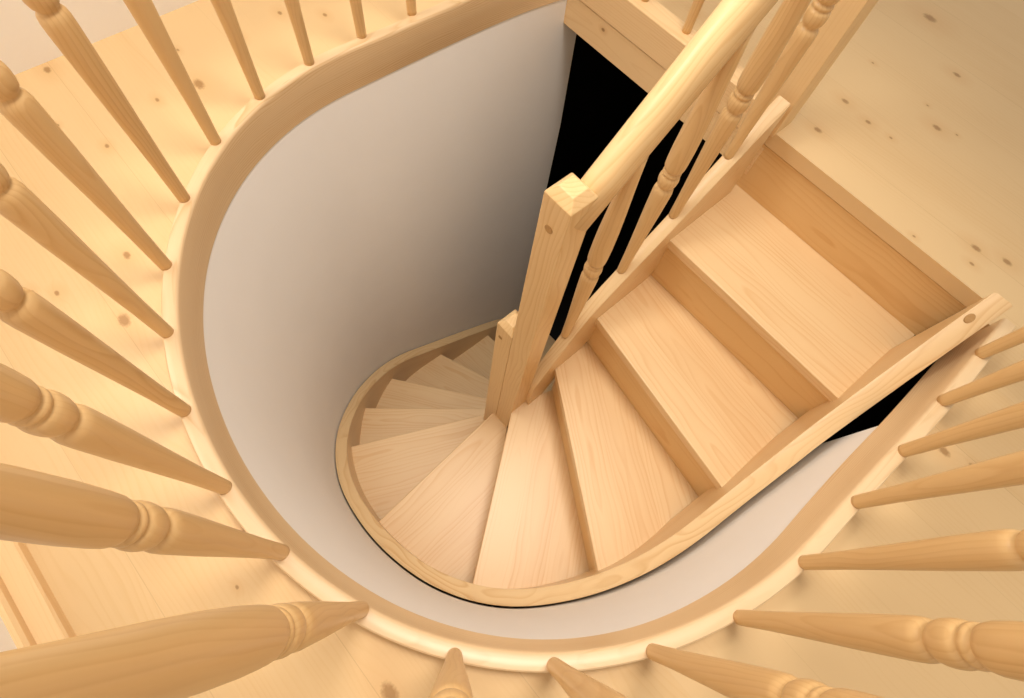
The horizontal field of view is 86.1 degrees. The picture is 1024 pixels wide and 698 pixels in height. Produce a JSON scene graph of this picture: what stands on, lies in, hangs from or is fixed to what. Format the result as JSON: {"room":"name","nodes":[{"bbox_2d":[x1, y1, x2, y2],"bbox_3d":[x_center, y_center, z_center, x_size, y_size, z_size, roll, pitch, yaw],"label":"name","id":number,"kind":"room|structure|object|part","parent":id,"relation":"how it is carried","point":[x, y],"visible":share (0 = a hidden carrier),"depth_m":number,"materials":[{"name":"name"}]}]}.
{"room":"staircase landing","nodes":[
{"label":"staircase landing","id":0,"kind":"room"},
{"bbox_2d":[0,616,16,651],"bbox_3d":[-0.402,0.347,-0.362,0.124,2.400,3.260,-38,75,-19],"label":"wall","id":1,"kind":"structure","parent":0,"point":[7,643],"depth_m":0.82,"materials":[{"name":"white paint"}]},
{"bbox_2d":[0,540,75,648],"bbox_3d":[-0.441,0.760,0.746,0.055,0.040,3.260,-38,75,-19],"label":"baseboard","id":2,"kind":"structure","parent":1,"relation":"attached to","point":[30,612],"depth_m":0.87,"materials":[{"name":"brown wood"}]},
{"bbox_2d":[0,0,197,74],"bbox_3d":[-0.180,-1.884,0.617,3.680,2.400,0.100,-38,75,-19],"label":"wall","id":3,"kind":"structure","parent":0,"point":[25,45],"depth_m":1.30,"materials":[{"name":"white paint"}]},
{"bbox_2d":[0,0,1023,697],"bbox_3d":[0.858,-0.237,1.344,3.580,0.045,3.260,-38,75,-19],"label":"floor","id":4,"kind":"structure","parent":0,"point":[915,129],"depth_m":1.18,"materials":[{"name":"brown wood"}]},
{"bbox_2d":[0,0,1023,697],"bbox_3d":[0.088,-0.351,0.828,1.562,1.016,1.631,-38,75,-19],"label":"gallery railing","id":5,"kind":"object","parent":4,"relation":"on","point":[186,655],"visible":1,"depth_m":0.82,"materials":[{"name":"brown wood"}]},
{"bbox_2d":[580,0,763,127],"bbox_3d":[0.472,-1.072,1.163,0.070,0.996,0.790,-38,75,-19],"label":"landing railing","id":6,"kind":"object","parent":4,"relation":"on","point":[650,26],"visible":0.38,"depth_m":1.55,"materials":[{"name":"brown wood"}]},
{"bbox_2d":[203,0,877,639],"bbox_3d":[-0.043,0.365,2.548,1.628,2.721,1.626,-38,75,-19],"label":"wall","id":7,"kind":"structure","parent":0,"point":[399,216],"depth_m":1.68,"materials":[{"name":"white paint"}]},
{"bbox_2d":[564,0,763,173],"bbox_3d":[0.439,-0.815,1.652,0.026,0.102,0.785,-38,75,-19],"label":"trim","id":8,"kind":"structure","parent":7,"relation":"attached to","point":[615,47],"depth_m":1.68,"materials":[{"name":"brown wood"}]},
{"bbox_2d":[547,34,637,188],"bbox_3d":[-0.540,-0.843,3.000,3.900,2.755,0.050,-38,75,-19],"label":"wall","id":9,"kind":"structure","parent":0,"point":[599,96],"depth_m":3.68,"materials":[{"name":"black"}]},
{"bbox_2d":[549,203,858,442],"bbox_3d":[0.458,0.932,3.893,3.900,0.100,3.460,-38,75,-19],"label":"floor","id":10,"kind":"structure","parent":0,"point":[627,229],"depth_m":4.55,"materials":[{"name":"black"}]},
{"bbox_2d":[335,0,1011,605],"bbox_3d":[0.140,0.089,2.122,1.732,3.750,1.435,-38,75,-19],"label":"staircase","id":11,"kind":"structure","parent":10,"relation":"on","point":[500,462],"depth_m":1.62,"materials":[{"name":"brown wood"}]},
{"bbox_3d":[-0.102,0.411,2.646,0.068,2.495,0.062,-38,75,-19],"label":"newel post","id":12,"kind":"part","parent":11,"relation":"part of","materials":[{"name":"brown wood"}]},
{"bbox_3d":[0.034,0.042,1.661,0.068,1.612,0.068,-38,75,-19],"label":"newel post","id":13,"kind":"part","parent":11,"relation":"part of","materials":[{"name":"brown wood"}]},
{"bbox_2d":[561,0,839,337],"bbox_3d":[0.392,-0.469,1.075,0.799,1.434,0.067,-38,75,-19],"label":"stair railing","id":14,"kind":"object","parent":11,"relation":"on","point":[705,68],"visible":1,"depth_m":0.99,"materials":[{"name":"brown wood"}]},
{"bbox_3d":[0.418,-0.598,0.781,0.799,0.789,0.060,-38,75,-19],"label":"handrail","id":15,"kind":"part","parent":14,"relation":"part of","materials":[{"name":"brown wood"}]},
{"bbox_3d":[0.738,-0.793,1.031,0.083,0.955,0.066,-38,75,-19],"label":"landing newel post","id":16,"kind":"part","parent":11,"relation":"part of","materials":[{"name":"brown wood"}]},
{"bbox_2d":[624,85,966,431],"bbox_3d":[2.022,-0.749,3.204,0.050,2.755,3.360,-38,75,-19],"label":"wall","id":17,"kind":"structure","parent":0,"point":[872,417],"depth_m":4.02,"materials":[{"name":"black"}]}
]}

